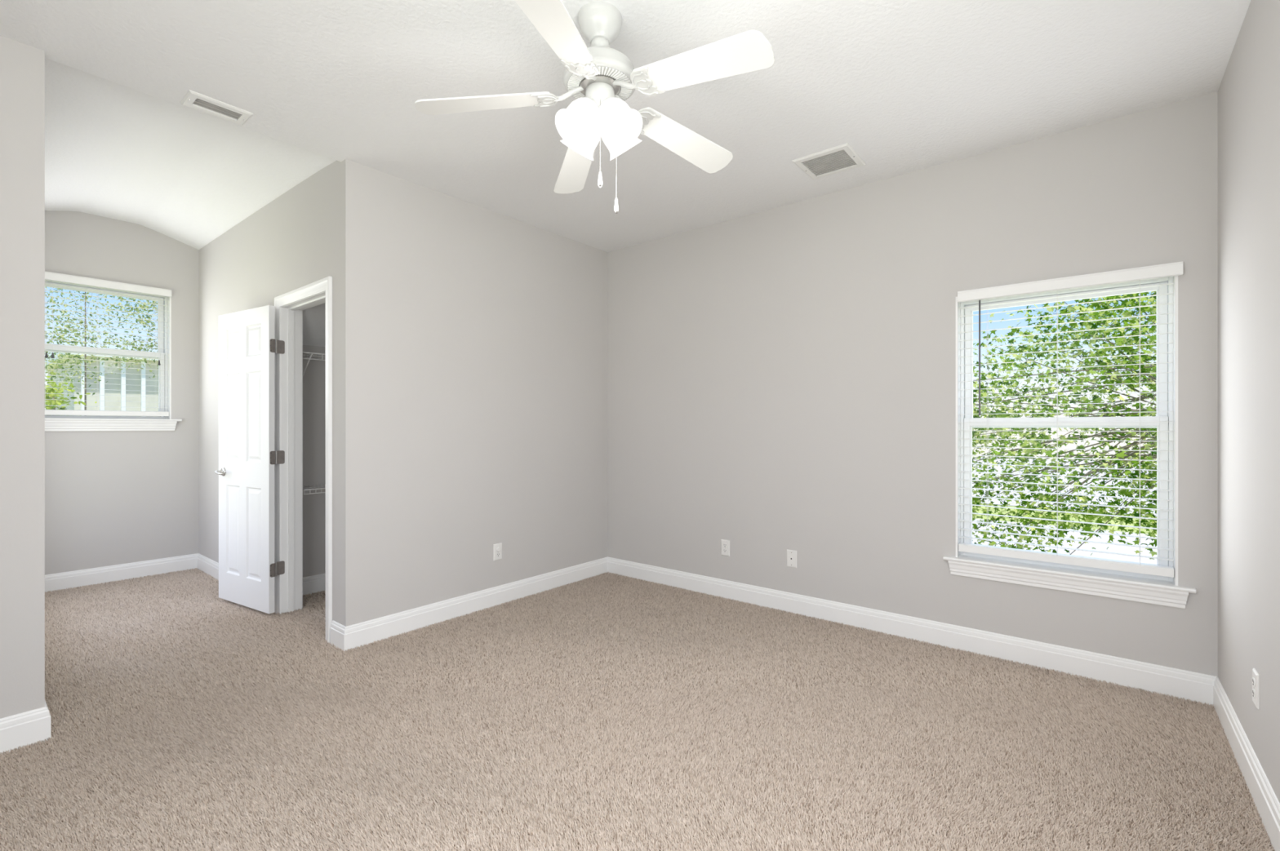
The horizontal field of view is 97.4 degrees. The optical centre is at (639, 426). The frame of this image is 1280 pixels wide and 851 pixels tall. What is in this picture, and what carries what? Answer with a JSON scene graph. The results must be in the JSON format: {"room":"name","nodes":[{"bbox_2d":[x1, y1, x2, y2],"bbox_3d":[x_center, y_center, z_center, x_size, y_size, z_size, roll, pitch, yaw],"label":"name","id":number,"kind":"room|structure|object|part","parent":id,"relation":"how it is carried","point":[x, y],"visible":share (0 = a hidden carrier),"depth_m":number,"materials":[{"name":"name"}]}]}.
{"room":"empty bedroom","nodes":[
{"label":"empty bedroom","id":0,"kind":"room"},
{"bbox_2d":[44,210,199,575],"bbox_3d":[-4.336,-0.258,4.585,0.150,3.044,1.407,0,0,39],"label":"wall","id":1,"kind":"structure","parent":0,"point":[113,498],"depth_m":4.62,"materials":[{"name":"paint"}]},
{"bbox_2d":[44,280,182,431],"bbox_3d":[-4.364,-0.560,4.520,0.188,1.190,1.044,0,0,39],"label":"window","id":2,"kind":"structure","parent":1,"relation":"in","point":[52,423],"depth_m":4.67,"materials":[{"name":"paint"}]},
{"bbox_3d":[-4.418,-0.852,4.564,0.028,0.535,0.856,0,0,39],"label":"sash","id":3,"kind":"part","parent":2,"relation":"part of","materials":[{"name":"clear glass"}]},
{"bbox_3d":[-4.393,-0.364,4.544,0.028,0.551,0.856,0,0,39],"label":"sash","id":4,"kind":"part","parent":2,"relation":"part of","materials":[{"name":"clear glass"}]},
{"bbox_2d":[44,271,171,416],"bbox_3d":[-4.329,-0.631,4.493,0.092,1.082,0.904,0,0,39],"label":"window blind","id":5,"kind":"object","parent":2,"relation":"attached to","point":[49,276],"visible":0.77,"depth_m":4.50,"materials":[{"name":"plastic"}]},
{"bbox_3d":[-4.528,-0.626,4.280,0.051,1.032,0.002,0,0,39],"label":"ladder cord","id":6,"kind":"part","parent":5,"relation":"part of","materials":[{"name":"white fabric"}]},
{"bbox_3d":[-4.474,-0.849,4.285,0.002,0.587,0.002,0,0,39],"label":"pull cord","id":7,"kind":"part","parent":5,"relation":"part of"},
{"bbox_3d":[-4.345,-0.110,4.505,0.052,0.040,0.886,0,0,39],"label":"rail","id":8,"kind":"part","parent":5,"relation":"part of","materials":[{"name":"plastic"}]},
{"bbox_3d":[-4.363,-0.056,4.520,0.186,0.018,1.044,0,0,39],"label":"sill","id":9,"kind":"part","parent":2,"relation":"part of","materials":[{"name":"paint"}]},
{"bbox_2d":[44,553,198,592],"bbox_3d":[-4.272,1.192,4.531,0.016,0.140,1.164,0,0,39],"label":"baseboard","id":10,"kind":"structure","parent":1,"relation":"attached to","point":[81,578],"depth_m":4.57,"materials":[{"name":"paint"}]},
{"bbox_2d":[199,159,368,626],"bbox_3d":[-2.743,-0.178,4.121,2.909,2.884,0.123,0,0,39],"label":"wall","id":11,"kind":"structure","parent":0,"point":[316,230],"depth_m":3.31,"materials":[{"name":"paint"}]},
{"bbox_2d":[196,553,218,580],"bbox_3d":[-3.194,1.192,4.396,1.862,0.140,0.016,0,0,39],"label":"baseboard","id":12,"kind":"structure","parent":11,"relation":"attached to","point":[209,566],"depth_m":4.76,"materials":[{"name":"paint"}]},
{"bbox_2d":[214,305,277,613],"bbox_3d":[-2.722,0.214,3.853,0.693,2.020,0.091,0,0,29],"label":"door","id":13,"kind":"structure","parent":11,"relation":"in","point":[247,344],"depth_m":3.83,"materials":[{"name":"white paint"}]},
{"bbox_3d":[-2.932,0.319,3.947,0.144,0.062,0.054,0,0,31],"label":"handle","id":14,"kind":"part","parent":13,"relation":"part of","materials":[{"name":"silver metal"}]},
{"bbox_2d":[274,275,332,644],"bbox_3d":[-2.087,0.196,3.585,0.862,2.137,0.168,0,0,39],"label":"door frame","id":15,"kind":"structure","parent":11,"relation":"attached to","point":[289,307],"depth_m":3.78,"materials":[{"name":"paint"}]},
{"bbox_3d":[-2.040,0.196,3.643,0.862,2.137,0.019,0,0,39],"label":"casing","id":16,"kind":"part","parent":15,"relation":"part of","materials":[{"name":"paint"}]},
{"bbox_2d":[330,620,345,649],"bbox_3d":[-1.714,1.192,3.198,0.179,0.140,0.016,0,0,39],"label":"baseboard","id":17,"kind":"structure","parent":11,"relation":"attached to","point":[337,630],"depth_m":3.19,"materials":[{"name":"paint"}]},
{"bbox_2d":[0,35,607,719],"bbox_3d":[-1.646,-0.120,3.247,0.136,2.769,4.214,0,0,39],"label":"wall","id":18,"kind":"structure","parent":0,"point":[487,330],"depth_m":3.61,"materials":[{"name":"paint"}]},
{"bbox_2d":[0,706,50,755],"bbox_3d":[-2.647,1.192,1.916,0.016,0.140,0.886,0,0,39],"label":"baseboard","id":19,"kind":"structure","parent":18,"relation":"attached to","point":[29,727],"depth_m":2.20,"materials":[{"name":"paint"}]},
{"bbox_2d":[493,542,502,560],"bbox_3d":[-0.996,0.880,3.954,0.016,0.115,0.071,0,0,39],"label":"wall outlet","id":20,"kind":"object","parent":18,"relation":"attached to","point":[497,548],"visible":1,"depth_m":3.95,"materials":[{"name":"plastic"}]},
{"bbox_2d":[302,345,325,577],"bbox_3d":[-1.995,-0.123,4.917,0.120,2.774,2.057,0,0,39],"label":"wall","id":21,"kind":"structure","parent":0,"point":[314,376],"depth_m":4.24,"materials":[{"name":"paint"}]},
{"bbox_2d":[302,573,325,595],"bbox_3d":[-1.942,1.192,4.874,0.016,0.140,2.057,0,0,39],"label":"baseboard","id":22,"kind":"structure","parent":21,"relation":"attached to","point":[314,584],"depth_m":4.24,"materials":[{"name":"paint"}]},
{"bbox_2d":[302,351,325,376],"bbox_3d":[-1.857,-0.379,4.751,0.303,0.288,1.958,0,0,39],"label":"wire shelf","id":23,"kind":"object","parent":21,"relation":"attached to","point":[307,353],"visible":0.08,"depth_m":4.02,"materials":[{"name":"white metal"}]},
{"bbox_2d":[302,484,325,494],"bbox_3d":[-1.848,0.455,4.759,0.299,0.035,1.933,0,0,39],"label":"wire shelf","id":24,"kind":"object","parent":21,"relation":"attached to","point":[314,486],"visible":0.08,"depth_m":4.02,"materials":[{"name":"white metal"}]},
{"bbox_2d":[302,302,325,346],"bbox_3d":[-1.484,-1.115,4.504,1.194,1.010,2.057,0,0,39],"label":"ceiling","id":25,"kind":"structure","parent":0,"point":[313,317],"depth_m":4.09,"materials":[{"name":"white paint"}]},
{"bbox_2d":[0,0,1250,252],"bbox_3d":[-1.244,-1.663,2.940,6.726,0.315,4.484,0,0,39],"label":"ceiling","id":26,"kind":"structure","parent":0,"point":[910,86],"depth_m":2.54,"materials":[{"name":"white paint"}]},
{"bbox_2d":[180,89,253,124],"bbox_3d":[-1.995,-1.500,2.656,0.157,0.011,0.246,0,0,39],"label":"ceiling vent","id":27,"kind":"object","parent":26,"relation":"in","point":[193,100],"visible":1,"depth_m":2.65,"materials":[{"name":"metal"}]},
{"bbox_2d":[414,0,774,213],"bbox_3d":[-0.102,-1.147,2.055,1.228,0.716,1.253,0,0,39],"label":"ceiling fan","id":28,"kind":"object","parent":26,"relation":"hanging from","point":[600,77],"visible":1,"depth_m":2.00,"materials":[{"name":"metal"}]},
{"bbox_3d":[-0.564,-1.175,2.042,0.481,0.083,0.142,0,0,-4],"label":"blade","id":29,"kind":"part","parent":28,"relation":"part of","materials":[{"name":"white wood"}]},
{"bbox_3d":[-0.247,-1.176,1.662,0.142,0.081,0.481,0,0,14],"label":"blade","id":30,"kind":"part","parent":28,"relation":"part of","materials":[{"name":"white wood"}]},
{"bbox_3d":[-0.275,-1.162,2.467,0.142,0.108,0.481,0,0,-18],"label":"blade","id":31,"kind":"part","parent":28,"relation":"part of","materials":[{"name":"white wood"}]},
{"bbox_3d":[-0.224,-1.093,2.011,0.141,0.168,0.165,0,0,39],"label":"lamp shade","id":32,"kind":"part","parent":28,"relation":"part of","materials":[{"name":"white glass"}]},
{"bbox_3d":[-0.204,-1.117,2.022,0.052,0.078,0.072,0,0,39],"label":"bulb","id":33,"kind":"part","parent":28,"relation":"part of","materials":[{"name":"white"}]},
{"bbox_3d":[-0.219,-1.093,2.130,0.165,0.168,0.142,0,0,39],"label":"lamp shade","id":34,"kind":"part","parent":28,"relation":"part of","materials":[{"name":"white glass"}]},
{"bbox_3d":[-0.143,-0.892,2.021,0.018,0.050,0.017,0,0,39],"label":"pull knob","id":35,"kind":"part","parent":28,"relation":"part of","materials":[{"name":"ceramic"}]},
{"bbox_3d":[-0.143,-1.052,2.021,0.003,0.270,0.003,0,0,39],"label":"pull chain","id":36,"kind":"part","parent":28,"relation":"part of","materials":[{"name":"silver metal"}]},
{"bbox_3d":[-0.087,-0.820,2.079,0.018,0.050,0.017,0,0,39],"label":"pull knob","id":37,"kind":"part","parent":28,"relation":"part of","materials":[{"name":"ceramic"}]},
{"bbox_3d":[-0.087,-1.018,2.079,0.003,0.347,0.002,0,0,39],"label":"pull chain","id":38,"kind":"part","parent":28,"relation":"part of","materials":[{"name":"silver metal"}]},
{"bbox_3d":[-0.091,-1.117,2.021,0.072,0.079,0.052,0,0,39],"label":"bulb","id":39,"kind":"part","parent":28,"relation":"part of","materials":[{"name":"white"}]},
{"bbox_3d":[-0.074,-1.093,2.007,0.165,0.168,0.142,0,0,39],"label":"lamp shade","id":40,"kind":"part","parent":28,"relation":"part of","materials":[{"name":"white glass"}]},
{"bbox_3d":[-0.070,-1.093,2.126,0.141,0.168,0.165,0,0,39],"label":"lamp shade","id":41,"kind":"part","parent":28,"relation":"part of","materials":[{"name":"white glass"}]},
{"bbox_3d":[0.184,-1.174,2.325,0.481,0.085,0.142,0,0,-38],"label":"blade","id":42,"kind":"part","parent":28,"relation":"part of","materials":[{"name":"white wood"}]},
{"bbox_3d":[0.197,-1.174,1.830,0.481,0.085,0.142,0,0,35],"label":"blade","id":43,"kind":"part","parent":28,"relation":"part of","materials":[{"name":"white wood"}]},
{"bbox_2d":[791,142,866,179],"bbox_3d":[1.077,-1.500,3.200,0.312,0.011,0.310,0,0,39],"label":"ceiling vent","id":44,"kind":"object","parent":26,"relation":"in","point":[841,158],"visible":1,"depth_m":3.19,"materials":[{"name":"metal"}]},
{"bbox_2d":[607,91,1217,676],"bbox_3d":[0.649,-0.178,4.196,5.126,2.884,0.150,0,0,39],"label":"wall","id":45,"kind":"structure","parent":0,"point":[780,380],"depth_m":3.44,"materials":[{"name":"paint"}]},
{"bbox_2d":[720,539,729,556],"bbox_3d":[0.624,0.886,4.114,0.071,0.115,0.009,0,0,39],"label":"wall outlet","id":46,"kind":"object","parent":45,"relation":"attached to","point":[725,544],"visible":1,"depth_m":4.11,"materials":[{"name":"plastic"}]},
{"bbox_2d":[786,549,796,568],"bbox_3d":[1.022,0.890,3.791,0.071,0.115,0.010,0,0,39],"label":"cable jack","id":47,"kind":"object","parent":45,"relation":"attached to","point":[791,554],"visible":1,"depth_m":3.79,"materials":[{"name":"plastic"}]},
{"bbox_2d":[607,556,1217,706],"bbox_3d":[1.152,1.192,3.682,3.697,0.140,0.016,0,0,39],"label":"baseboard","id":48,"kind":"structure","parent":45,"relation":"attached to","point":[1194,686],"depth_m":3.16,"materials":[{"name":"paint"}]},
{"bbox_2d":[942,275,1195,608],"bbox_3d":[2.174,0.051,2.936,1.024,1.572,0.188,0,0,39],"label":"window","id":49,"kind":"structure","parent":45,"relation":"in","point":[1164,591],"depth_m":2.83,"materials":[{"name":"paint"}]},
{"bbox_3d":[2.218,-0.346,2.991,0.856,0.705,0.028,0,0,39],"label":"sash","id":50,"kind":"part","parent":49,"relation":"part of","materials":[{"name":"clear glass"}]},
{"bbox_3d":[2.198,0.332,2.966,0.856,0.763,0.028,0,0,39],"label":"sash","id":51,"kind":"part","parent":49,"relation":"part of","materials":[{"name":"white plastic"}]},
{"bbox_3d":[2.173,0.746,2.936,1.024,0.018,0.186,0,0,39],"label":"sill","id":52,"kind":"part","parent":49,"relation":"part of","materials":[{"name":"paint"}]},
{"bbox_2d":[957,261,1182,577],"bbox_3d":[2.157,-0.028,2.894,0.913,1.459,0.092,0,0,39],"label":"window blind","id":53,"kind":"object","parent":49,"relation":"attached to","point":[1159,271],"visible":1,"depth_m":2.87,"materials":[{"name":"plastic"}]},
{"bbox_3d":[1.922,-0.022,3.110,0.002,1.409,0.051,0,0,39],"label":"ladder cord","id":54,"kind":"part","parent":53,"relation":"part of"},
{"bbox_3d":[2.163,-0.022,2.915,0.002,1.409,0.051,0,0,39],"label":"ladder cord","id":55,"kind":"part","parent":53,"relation":"part of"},
{"bbox_3d":[2.159,0.682,2.918,0.886,0.040,0.052,0,0,39],"label":"rail","id":56,"kind":"part","parent":53,"relation":"part of","materials":[{"name":"plastic"}]},
{"bbox_3d":[2.411,-0.022,2.713,0.002,1.409,0.051,0,0,39],"label":"ladder cord","id":57,"kind":"part","parent":53,"relation":"part of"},
{"bbox_2d":[1217,0,1279,803],"bbox_3d":[1.323,-0.178,0.861,0.120,2.884,4.484,0,0,39],"label":"wall","id":58,"kind":"structure","parent":0,"point":[1249,90],"depth_m":1.98,"materials":[{"name":"paint"}]},
{"bbox_2d":[1213,676,1279,850],"bbox_3d":[1.261,1.192,0.892,0.016,0.140,4.214,0,0,39],"label":"baseboard","id":59,"kind":"structure","parent":58,"relation":"attached to","point":[1264,798],"depth_m":1.94,"materials":[{"name":"paint"}]},
{"bbox_2d":[1252,668,1259,710],"bbox_3d":[2.093,0.890,1.914,0.009,0.115,0.071,0,0,39],"label":"wall outlet","id":60,"kind":"object","parent":58,"relation":"attached to","point":[1255,677],"visible":1,"depth_m":1.89,"materials":[{"name":"plastic"}]},
{"bbox_2d":[1252,688,1255,698],"bbox_3d":[2.091,0.909,1.916,0.003,0.027,0.034,0,0,39],"label":"receptacle","id":61,"kind":"object","parent":60,"relation":"attached to","point":[1253,690],"depth_m":1.91,"materials":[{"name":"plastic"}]},
{"bbox_2d":[1252,677,1255,687],"bbox_3d":[2.091,0.871,1.916,0.003,0.027,0.034,0,0,39],"label":"receptacle","id":62,"kind":"object","parent":60,"relation":"attached to","point":[1253,678],"depth_m":1.91,"materials":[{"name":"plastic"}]},
{"bbox_3d":[-1.329,1.339,3.009,6.946,0.150,4.484,0,0,39],"label":"floor","id":63,"kind":"structure","parent":0,"visible":0},
{"bbox_2d":[0,568,1275,850],"bbox_3d":[-1.300,1.250,2.966,6.606,0.018,4.214,0,0,39],"label":"carpet","id":64,"kind":"object","parent":63,"relation":"on","point":[606,712],"visible":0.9,"depth_m":2.25,"materials":[{"name":"beige carpet"}]},
{"label":"outside","id":65,"kind":"structure","parent":0,"visible":0},
{"bbox_2d":[972,456,1156,533],"bbox_3d":[4.080,4.290,28.868,110.000,0.300,130.000,0,0,39],"label":"ground","id":66,"kind":"structure","parent":65,"point":[1005,512],"depth_m":25.14,"materials":[{"name":"green plant"}]},
{"bbox_2d":[45,372,97,416],"bbox_3d":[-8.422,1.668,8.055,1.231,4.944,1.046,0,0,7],"label":"bush","id":67,"kind":"object","parent":66,"relation":"on","point":[50,404],"visible":0.18,"depth_m":8.04,"materials":[{"name":"green plant"}]},
{"bbox_2d":[45,287,102,405],"bbox_3d":[-9.911,0.696,9.313,1.533,6.888,1.481,0,0,20],"label":"tree","id":68,"kind":"object","parent":66,"relation":"on","point":[59,366],"visible":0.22,"depth_m":9.48,"materials":[{"name":"green plant"}]},
{"bbox_2d":[45,288,151,416],"bbox_3d":[-11.521,0.130,11.694,2.560,8.021,2.083,0,0,39],"label":"tree","id":69,"kind":"object","parent":66,"relation":"on","point":[92,341],"visible":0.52,"depth_m":11.86,"materials":[{"name":"green plant"}]},
{"bbox_2d":[45,352,163,417],"bbox_3d":[-16.413,0.840,23.428,7.600,6.600,11.250,0,0,39],"label":"house","id":70,"kind":"structure","parent":66,"relation":"on","point":[121,402],"depth_m":17.75,"materials":[{"name":"beige paint"}]},
{"bbox_3d":[-16.933,0.990,17.113,0.140,6.300,0.100,0,0,39],"label":"post","id":71,"kind":"part","parent":70,"relation":"part of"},
{"bbox_3d":[-16.675,0.990,17.432,0.140,6.300,0.100,0,0,39],"label":"post","id":72,"kind":"part","parent":70,"relation":"part of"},
{"bbox_3d":[-16.367,0.990,17.813,0.140,6.300,0.100,0,0,39],"label":"post","id":73,"kind":"part","parent":70,"relation":"part of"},
{"bbox_3d":[-16.065,0.990,18.186,0.140,6.300,0.100,0,0,39],"label":"post","id":74,"kind":"part","parent":70,"relation":"part of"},
{"bbox_2d":[99,294,161,417],"bbox_3d":[-12.871,0.066,15.199,2.383,8.148,2.105,0,0,0],"label":"tree","id":75,"kind":"object","parent":66,"relation":"on","point":[145,305],"visible":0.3,"depth_m":14.86,"materials":[{"name":"green plant"}]},
{"bbox_2d":[972,291,1156,559],"bbox_3d":[5.265,0.958,6.683,5.345,6.371,3.700,0,0,29],"label":"maple tree","id":76,"kind":"object","parent":66,"relation":"on","point":[1121,341],"visible":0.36,"depth_m":6.49,"materials":[{"name":"green plant"}]},
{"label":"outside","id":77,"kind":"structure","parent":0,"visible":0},
{"bbox_2d":[972,457,1156,516],"bbox_3d":[30.939,4.125,54.084,100.000,0.030,53.000,0,0,39],"label":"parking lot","id":78,"kind":"structure","parent":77,"point":[1013,503],"depth_m":38.55,"materials":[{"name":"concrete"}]},
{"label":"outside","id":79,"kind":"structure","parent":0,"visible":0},
{"bbox_2d":[972,519,1156,564],"bbox_3d":[12.431,4.125,15.347,80.000,0.030,18.500,0,0,39],"label":"street","id":80,"kind":"structure","parent":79,"point":[1104,538],"depth_m":19.74,"materials":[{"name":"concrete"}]}
]}

